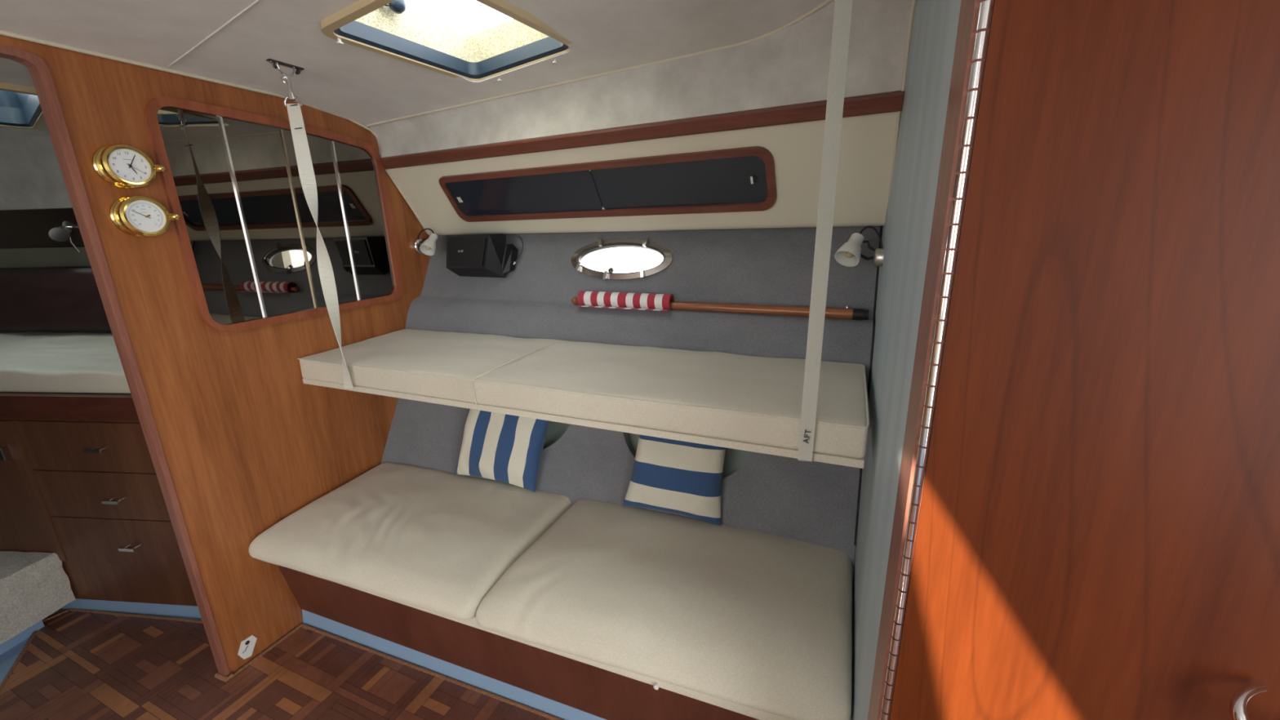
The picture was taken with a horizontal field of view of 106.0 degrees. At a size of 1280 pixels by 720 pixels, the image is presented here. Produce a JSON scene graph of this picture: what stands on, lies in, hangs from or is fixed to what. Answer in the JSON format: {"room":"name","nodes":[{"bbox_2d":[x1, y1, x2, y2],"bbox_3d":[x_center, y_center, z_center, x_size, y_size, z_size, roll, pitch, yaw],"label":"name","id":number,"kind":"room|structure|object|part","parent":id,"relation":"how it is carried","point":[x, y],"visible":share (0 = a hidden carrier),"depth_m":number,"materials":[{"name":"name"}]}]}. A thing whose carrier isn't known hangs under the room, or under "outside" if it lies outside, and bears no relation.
{"room":"ship interior","nodes":[
{"label":"ship interior","id":0,"kind":"room"},
{"bbox_2d":[0,135,72,210],"bbox_3d":[-2.505,-0.946,2.402,2.550,0.400,0.400,0,15,6],"label":"wall","id":1,"kind":"structure","parent":0,"point":[42,188],"depth_m":2.34,"materials":[{"name":"white paint"}]},
{"bbox_2d":[0,168,60,171],"bbox_3d":[-2.542,-0.913,2.281,2.500,0.007,0.008,0,15,6],"label":"trim","id":2,"kind":"structure","parent":1,"relation":"attached to","point":[52,168],"depth_m":2.32,"materials":[{"name":"beige"}]},
{"bbox_2d":[0,208,91,269],"bbox_3d":[-2.495,-0.516,2.518,2.550,0.610,0.160,0,15,6],"label":"wall","id":3,"kind":"structure","parent":0,"point":[19,228],"depth_m":2.45,"materials":[{"name":"black"}]},
{"bbox_2d":[0,247,90,267],"bbox_3d":[-2.629,-0.524,2.430,2.300,0.095,0.030,0,15,6],"label":"shelf","id":4,"kind":"object","parent":3,"relation":"attached to","point":[51,256],"visible":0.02,"depth_m":2.46,"materials":[{"name":"grey"}]},
{"bbox_2d":[48,220,79,252],"bbox_3d":[-2.834,-0.609,2.382,0.066,0.156,0.182,-12,18,-33],"label":"lamp","id":5,"kind":"object","parent":3,"relation":"attached to","point":[60,233],"visible":1,"depth_m":2.34,"materials":[{"name":"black metal"}]},
{"bbox_3d":[-2.838,-0.619,2.361,0.152,0.077,0.068,13,20,42],"label":"lamp shade","id":6,"kind":"part","parent":5,"relation":"part of","materials":[{"name":"silver metal"}]},
{"bbox_3d":[-2.842,-0.591,2.420,0.046,0.102,0.012,4,16,19],"label":"cord","id":7,"kind":"part","parent":5,"relation":"part of","materials":[{"name":"white plastic"}]},
{"bbox_2d":[0,613,304,684],"bbox_3d":[-1.269,1.363,0.767,5.800,0.060,4.500,5,16,22],"label":"floor","id":8,"kind":"structure","parent":0,"point":[7,659],"depth_m":1.77,"materials":[{"name":"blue wood parquet"}]},
{"bbox_2d":[0,551,75,654],"bbox_3d":[-2.798,0.995,1.589,1.304,0.291,1.063,5,16,22],"label":"carpeted step","id":9,"kind":"structure","parent":8,"relation":"on","point":[34,586],"depth_m":1.83,"materials":[{"name":"beige carpet"}]},
{"bbox_2d":[0,391,197,606],"bbox_3d":[-2.336,0.470,2.125,1.955,0.880,0.638,0,15,6],"label":"base cabinet","id":10,"kind":"object","parent":8,"relation":"on","point":[79,483],"visible":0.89,"depth_m":1.80,"materials":[{"name":"brown wood"}]},
{"bbox_3d":[-2.600,0.503,1.860,0.682,0.590,0.011,0,15,6],"label":"cabinet door","id":11,"kind":"part","parent":10,"relation":"part of","materials":[{"name":"brown wood"}]},
{"bbox_2d":[0,331,130,393],"bbox_3d":[-2.281,-0.050,2.123,1.801,0.120,0.841,0,15,6],"label":"mattress","id":12,"kind":"object","parent":10,"relation":"on","point":[30,362],"visible":0.23,"depth_m":1.77,"materials":[{"name":"beige fabric"}]},
{"bbox_2d":[0,267,111,332],"bbox_3d":[-2.297,-0.282,2.247,2.000,0.296,0.248,0,15,6],"label":"panel","id":13,"kind":"object","parent":12,"relation":"on","point":[62,300],"visible":0.33,"depth_m":2.20,"materials":[{"name":"brown wood"}]},
{"bbox_3d":[-1.903,0.314,1.737,0.708,0.192,0.011,0,15,6],"label":"drawer","id":14,"kind":"part","parent":10,"relation":"part of","materials":[{"name":"brown wood"}]},
{"bbox_3d":[-1.946,0.321,1.725,0.064,0.012,0.024,0,15,6],"label":"handle","id":15,"kind":"part","parent":10,"relation":"part of","materials":[{"name":"silver metal"}]},
{"bbox_3d":[-1.899,0.503,1.788,0.708,0.192,0.011,0,15,6],"label":"drawer","id":16,"kind":"part","parent":10,"relation":"part of","materials":[{"name":"brown wood"}]},
{"bbox_3d":[-1.941,0.520,1.778,0.064,0.012,0.024,0,15,6],"label":"handle","id":17,"kind":"part","parent":10,"relation":"part of","materials":[{"name":"silver metal"}]},
{"bbox_3d":[-1.895,0.697,1.840,0.708,0.201,0.011,0,15,6],"label":"drawer","id":18,"kind":"part","parent":10,"relation":"part of","materials":[{"name":"brown wood"}]},
{"bbox_3d":[-1.937,0.714,1.831,0.064,0.012,0.024,0,15,6],"label":"handle","id":19,"kind":"part","parent":10,"relation":"part of","materials":[{"name":"silver metal"}]},
{"bbox_2d":[60,598,200,617],"bbox_3d":[-2.351,0.992,1.997,1.955,0.062,0.040,0,15,6],"label":"baseboard","id":20,"kind":"structure","parent":10,"relation":"attached to","point":[153,609],"depth_m":1.95,"materials":[{"name":"blue paint"}]},
{"bbox_2d":[0,608,564,719],"bbox_3d":[-0.938,1.395,0.476,3.964,0.022,2.623,5,16,22],"label":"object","id":21,"kind":"structure","parent":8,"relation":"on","point":[83,664],"depth_m":1.64,"materials":[{"name":"brown wood"}]},
{"bbox_2d":[0,35,431,674],"bbox_3d":[-1.770,0.278,0.683,0.035,2.100,4.500,5,16,22],"label":"wall","id":22,"kind":"structure","parent":0,"point":[247,445],"depth_m":1.61,"materials":[{"name":"brown wood"}]},
{"bbox_2d":[0,44,230,676],"bbox_3d":[-1.594,0.264,1.101,0.043,1.901,0.746,5,16,22],"label":"trim","id":23,"kind":"structure","parent":22,"relation":"attached to","point":[40,73],"depth_m":1.33,"materials":[{"name":"brown wood"}]},
{"bbox_2d":[91,143,165,189],"bbox_3d":[-1.388,-0.526,1.315,0.057,0.113,0.130,5,16,22],"label":"clock","id":24,"kind":"object","parent":22,"relation":"attached to","point":[122,166],"visible":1,"depth_m":1.29,"materials":[{"name":"gold metal"}]},
{"bbox_2d":[109,195,179,237],"bbox_3d":[-1.384,-0.402,1.352,0.057,0.113,0.130,5,16,22],"label":"barometer","id":25,"kind":"object","parent":22,"relation":"attached to","point":[138,216],"visible":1,"depth_m":1.33,"materials":[{"name":"gold metal"}]},
{"bbox_2d":[0,30,377,137],"bbox_3d":[-1.782,-0.485,0.424,0.013,0.160,3.610,5,16,22],"label":"trim","id":26,"kind":"structure","parent":22,"relation":"attached to","point":[2,32],"depth_m":1.32,"materials":[{"name":"beige"}]},
{"bbox_2d":[237,635,257,659],"bbox_3d":[-1.389,1.020,1.710,0.005,0.075,0.063,5,16,22],"label":"tag","id":27,"kind":"object","parent":22,"relation":"attached to","point":[246,646],"visible":1,"depth_m":1.71,"materials":[{"name":"white plastic"}]},
{"bbox_2d":[143,97,404,331],"bbox_3d":[-1.227,-0.504,1.767,0.018,0.691,0.776,5,16,22],"label":"wall mirror","id":28,"kind":"object","parent":22,"relation":"attached to","point":[246,228],"visible":0.95,"depth_m":1.65,"materials":[{"name":"brown mirror"}]},
{"bbox_3d":[-1.342,-0.433,1.517,0.003,0.650,0.170,5,16,22],"label":"mirror pane","id":29,"kind":"part","parent":28,"relation":"part of","materials":[{"name":"grey"}]},
{"bbox_3d":[-1.273,-0.477,1.672,0.004,0.644,0.180,5,16,22],"label":"mirror pane","id":30,"kind":"part","parent":28,"relation":"part of","materials":[{"name":"grey"}]},
{"bbox_3d":[-1.203,-0.522,1.833,0.003,0.636,0.184,5,16,22],"label":"mirror pane","id":31,"kind":"part","parent":28,"relation":"part of","materials":[{"name":"grey"}]},
{"bbox_3d":[-1.131,-0.565,1.997,0.004,0.620,0.184,5,16,22],"label":"mirror pane","id":32,"kind":"part","parent":28,"relation":"part of","materials":[{"name":"grey"}]},
{"bbox_2d":[302,608,606,719],"bbox_3d":[-0.395,1.058,1.578,1.943,0.066,0.092,5,16,21],"label":"baseboard","id":33,"kind":"structure","parent":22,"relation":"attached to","point":[495,686],"depth_m":1.64,"materials":[{"name":"blue paint"}]},
{"bbox_2d":[277,564,851,719],"bbox_3d":[-0.336,0.837,1.675,1.939,0.309,0.624,5,16,22],"label":"settee base","id":34,"kind":"object","parent":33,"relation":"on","point":[608,692],"visible":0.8,"depth_m":1.46,"materials":[{"name":"brown wood"}]},
{"bbox_2d":[248,462,571,620],"bbox_3d":[-0.803,0.597,1.763,0.969,0.126,0.636,5,16,22],"label":"seat cushion","id":35,"kind":"object","parent":34,"relation":"on","point":[435,540],"visible":0.88,"depth_m":1.64,"materials":[{"name":"beige fabric"}]},
{"bbox_2d":[454,408,549,492],"bbox_3d":[-0.536,0.319,1.900,0.430,0.338,0.173,5,16,22],"label":"cushion","id":36,"kind":"object","parent":35,"relation":"on","point":[497,446],"visible":0.82,"depth_m":1.84,"materials":[{"name":"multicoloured fabric"}]},
{"bbox_2d":[475,499,852,719],"bbox_3d":[0.094,0.662,1.435,1.016,0.131,0.614,5,16,22],"label":"seat cushion","id":37,"kind":"object","parent":34,"relation":"on","point":[762,621],"visible":0.98,"depth_m":1.30,"materials":[{"name":"beige fabric"}]},
{"bbox_2d":[622,434,725,525],"bbox_3d":[0.122,0.362,1.662,0.365,0.347,0.166,5,16,22],"label":"cushion","id":38,"kind":"object","parent":37,"relation":"on","point":[682,477],"visible":0.73,"depth_m":1.61,"materials":[{"name":"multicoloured fabric"}]},
{"bbox_2d":[0,0,826,137],"bbox_3d":[-1.567,-0.448,-0.342,5.800,0.246,5.800,5,16,22],"label":"ceiling","id":39,"kind":"structure","parent":0,"point":[364,86],"depth_m":1.28,"materials":[{"name":"white paint"}]},
{"bbox_2d":[0,81,44,128],"bbox_3d":[-2.286,-0.912,1.596,0.830,0.146,0.471,9,18,35],"label":"window","id":40,"kind":"structure","parent":39,"relation":"attached to","point":[20,104],"depth_m":1.90,"materials":[{"name":"beige"}]},
{"bbox_2d":[166,0,260,67],"bbox_3d":[-0.591,-0.767,0.903,2.026,0.089,0.004,8,18,31],"label":"trim","id":41,"kind":"structure","parent":39,"relation":"attached to","point":[256,1],"depth_m":1.18,"materials":[{"name":"white plastic"}]},
{"bbox_2d":[266,58,304,76],"bbox_3d":[-1.033,-0.847,1.411,0.016,0.036,0.096,5,16,22],"label":"bracket","id":42,"kind":"object","parent":39,"relation":"attached to","point":[272,61],"visible":1,"depth_m":1.40,"materials":[{"name":"grey metal"}]},
{"bbox_3d":[-1.033,-0.862,1.407,0.016,0.006,0.096,5,16,22],"label":"plate","id":43,"kind":"part","parent":42,"relation":"part of","materials":[{"name":"grey metal"}]},
{"bbox_2d":[280,75,353,388],"bbox_3d":[-1.028,-0.366,1.551,0.045,0.971,0.060,-10,18,-30],"label":"strap","id":44,"kind":"object","parent":42,"relation":"hanging from","point":[304,164],"visible":1,"depth_m":1.51,"materials":[{"name":"beige fabric"}]},
{"bbox_2d":[320,0,572,81],"bbox_3d":[-0.484,-0.904,1.278,0.452,0.155,0.514,7,17,29],"label":"ceiling hatch","id":45,"kind":"structure","parent":39,"relation":"attached to","point":[386,28],"depth_m":1.40,"materials":[{"name":"beige"}]},
{"bbox_3d":[-0.665,-0.938,1.260,0.062,0.030,0.117,5,16,22],"label":"latch knob","id":46,"kind":"part","parent":45,"relation":"part of","materials":[{"name":"blue rubber"}]},
{"bbox_2d":[380,226,879,582],"bbox_3d":[-0.173,0.042,1.901,1.942,1.130,0.620,5,16,22],"label":"wall","id":47,"kind":"structure","parent":0,"point":[815,502],"depth_m":1.77,"materials":[{"name":"grey fabric"}]},
{"bbox_2d":[412,228,437,255],"bbox_3d":[-0.980,-0.538,2.203,0.132,0.122,0.102,5,16,22],"label":"reading lamp","id":48,"kind":"object","parent":47,"relation":"attached to","point":[428,246],"visible":1,"depth_m":2.20,"materials":[{"name":"silver metal"}]},
{"bbox_3d":[-0.989,-0.582,2.232,0.088,0.051,0.014,0,15,5],"label":"cord","id":49,"kind":"part","parent":48,"relation":"part of","materials":[{"name":"black rubber"}]},
{"bbox_3d":[-0.949,-0.524,2.193,0.066,0.099,0.102,5,16,22],"label":"lamp shade","id":50,"kind":"part","parent":48,"relation":"part of","materials":[{"name":"white plastic"}]},
{"bbox_2d":[446,233,523,277],"bbox_3d":[-0.681,-0.454,2.109,0.339,0.185,0.144,5,16,22],"label":"loudspeaker","id":51,"kind":"object","parent":47,"relation":"attached to","point":[488,255],"visible":1,"depth_m":2.06,"materials":[{"name":"black plastic"}]},
{"bbox_2d":[447,238,486,266],"bbox_3d":[-0.741,-0.460,2.055,0.226,0.116,0.004,5,16,22],"label":"grille","id":52,"kind":"object","parent":51,"relation":"attached to","point":[460,251],"depth_m":2.05,"materials":[{"name":"black metal"}]},
{"bbox_2d":[542,421,570,449],"bbox_3d":[-0.469,0.184,2.013,0.492,0.372,0.222,5,16,22],"label":"recess","id":53,"kind":"structure","parent":47,"relation":"attached to","point":[556,430],"depth_m":1.96,"materials":[{"name":"grey"}]},
{"bbox_2d":[297,328,869,468],"bbox_3d":[-0.284,0.043,1.651,1.921,0.126,0.511,5,16,22],"label":"upper berth","id":54,"kind":"object","parent":47,"relation":"attached to","point":[744,402],"visible":0.98,"depth_m":1.42,"materials":[{"name":"beige fabric"}]},
{"bbox_2d":[571,236,672,280],"bbox_3d":[-0.082,-0.401,1.905,0.444,0.168,0.114,5,16,22],"label":"window","id":55,"kind":"structure","parent":47,"relation":"in","point":[576,259],"depth_m":1.90,"materials":[{"name":"silver metal"}]},
{"bbox_3d":[-0.115,-0.355,1.915,0.022,0.022,0.021,5,16,22],"label":"knob","id":56,"kind":"part","parent":55,"relation":"part of","materials":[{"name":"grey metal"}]},
{"bbox_2d":[626,432,753,479],"bbox_3d":[0.185,0.237,1.762,0.504,0.380,0.227,5,16,22],"label":"recess","id":57,"kind":"structure","parent":47,"relation":"attached to","point":[735,459],"depth_m":1.70,"materials":[{"name":"grey"}]},
{"bbox_2d":[571,290,869,319],"bbox_3d":[0.212,-0.196,1.700,1.078,0.061,0.080,6,17,24],"label":"flagstaff","id":58,"kind":"object","parent":47,"relation":"attached to","point":[642,301],"visible":1,"depth_m":1.74,"materials":[{"name":"brown wood"}]},
{"bbox_2d":[834,226,884,266],"bbox_3d":[0.645,-0.331,1.408,0.152,0.116,0.080,-4,15,-9],"label":"reading lamp","id":59,"kind":"object","parent":47,"relation":"attached to","point":[849,255],"visible":1,"depth_m":1.40,"materials":[{"name":"silver metal"}]},
{"bbox_3d":[0.613,-0.315,1.409,0.035,0.036,0.024,-11,18,-33],"label":"bulb","id":60,"kind":"part","parent":59,"relation":"part of","materials":[{"name":"beige glass"}]},
{"bbox_3d":[0.611,-0.321,1.412,0.076,0.096,0.094,5,16,22],"label":"lamp shade","id":61,"kind":"part","parent":59,"relation":"part of","materials":[{"name":"white plastic"}]},
{"bbox_3d":[0.653,-0.322,1.418,0.076,0.057,0.022,-1,15,0],"label":"arm","id":62,"kind":"part","parent":59,"relation":"part of","materials":[{"name":"black metal"}]},
{"bbox_3d":[0.675,-0.358,1.414,0.071,0.067,0.012,7,17,27],"label":"cord","id":63,"kind":"part","parent":59,"relation":"part of","materials":[{"name":"black rubber"}]},
{"bbox_2d":[367,0,911,157],"bbox_3d":[-0.216,-0.886,1.566,1.974,0.281,0.244,8,18,30],"label":"wall","id":64,"kind":"structure","parent":0,"point":[790,65],"depth_m":1.41,"materials":[{"name":"beige paint"}]},
{"bbox_2d":[364,0,832,126],"bbox_3d":[-0.230,-0.925,1.549,1.940,0.137,0.204,7,17,29],"label":"trim","id":65,"kind":"structure","parent":64,"relation":"attached to","point":[818,7],"depth_m":1.53,"materials":[{"name":"beige"}]},
{"bbox_2d":[851,0,961,719],"bbox_3d":[0.662,0.054,1.304,0.050,2.100,1.398,5,16,22],"label":"wall","id":66,"kind":"structure","parent":0,"point":[907,228],"depth_m":0.88,"materials":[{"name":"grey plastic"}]},
{"bbox_2d":[853,226,882,546],"bbox_3d":[0.719,0.046,1.514,0.007,0.978,0.391,5,16,22],"label":"trim","id":67,"kind":"structure","parent":66,"relation":"attached to","point":[881,227],"depth_m":1.48,"materials":[{"name":"black rubber"}]},
{"bbox_2d":[901,0,915,91],"bbox_3d":[0.603,-0.755,1.062,0.008,0.254,0.201,5,16,22],"label":"trim","id":68,"kind":"structure","parent":66,"relation":"attached to","point":[913,2],"depth_m":1.15,"materials":[{"name":"beige"}]},
{"bbox_2d":[867,0,994,719],"bbox_3d":[0.374,0.239,0.644,0.056,2.100,0.090,5,16,22],"label":"trim","id":69,"kind":"structure","parent":66,"relation":"attached to","point":[969,9],"depth_m":0.56,"materials":[{"name":"brown wood"}]},
{"bbox_3d":[1.356,0.305,0.221,0.760,2.150,0.050,5,16,22],"label":"wall","id":70,"kind":"structure","parent":0,"visible":0},
{"bbox_2d":[880,0,1279,719],"bbox_3d":[0.655,0.243,0.451,0.716,2.120,0.097,5,16,22],"label":"door","id":71,"kind":"structure","parent":70,"relation":"in","point":[1098,534],"depth_m":0.48,"materials":[{"name":"brown wood"}]},
{"bbox_3d":[0.664,0.384,0.451,0.159,0.083,0.050,11,19,38],"label":"lever handle","id":72,"kind":"part","parent":71,"relation":"part of","materials":[{"name":"silver metal"}]},
{"bbox_3d":[0.365,-0.793,0.830,0.016,0.036,0.096,5,16,22],"label":"bracket","id":73,"kind":"object","parent":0,"visible":0},
{"bbox_2d":[797,0,853,462],"bbox_3d":[0.381,-0.273,0.988,0.046,1.058,0.076,5,16,22],"label":"strap","id":74,"kind":"object","parent":73,"relation":"hanging from","point":[842,8],"visible":1,"depth_m":0.97,"materials":[{"name":"beige fabric"}]},
{"bbox_3d":[0.028,-0.216,2.265,1.994,2.150,0.050,5,16,22],"label":"wall","id":75,"kind":"structure","parent":0,"visible":0},
{"bbox_2d":[385,168,430,235],"bbox_3d":[-1.039,-0.703,2.168,0.009,0.276,0.187,6,17,26],"label":"trim","id":76,"kind":"structure","parent":75,"relation":"attached to","point":[386,170],"depth_m":2.16,"materials":[{"name":"beige"}]},
{"bbox_2d":[379,90,903,168],"bbox_3d":[-0.219,-0.741,1.621,1.948,0.055,0.050,6,17,26],"label":"trim","id":77,"kind":"structure","parent":75,"relation":"attached to","point":[891,101],"depth_m":1.46,"materials":[{"name":"brown wood"}]},
{"bbox_2d":[386,111,901,235],"bbox_3d":[-0.122,-0.657,1.873,1.975,0.308,0.466,6,17,26],"label":"locker","id":78,"kind":"object","parent":75,"relation":"attached to","point":[762,177],"visible":0.98,"depth_m":1.61,"materials":[{"name":"beige plastic"}]},
{"bbox_3d":[-0.473,-0.646,1.891,0.710,0.148,0.101,6,17,26],"label":"sliding door","id":79,"kind":"part","parent":78,"relation":"part of","materials":[{"name":"grey plastic"}]},
{"bbox_3d":[-0.198,-0.614,1.756,1.357,0.182,0.128,6,17,26],"label":"door frame","id":80,"kind":"part","parent":78,"relation":"part of","materials":[{"name":"brown wood"}]},
{"bbox_3d":[0.118,-0.585,1.606,0.616,0.148,0.101,6,17,26],"label":"sliding door","id":81,"kind":"part","parent":78,"relation":"part of","materials":[{"name":"grey plastic"}]},
{"bbox_2d":[887,111,901,207],"bbox_3d":[0.697,-0.508,1.334,0.008,0.296,0.200,6,17,26],"label":"trim","id":82,"kind":"structure","parent":75,"relation":"attached to","point":[898,117],"depth_m":1.27,"materials":[{"name":"beige"}]}
]}

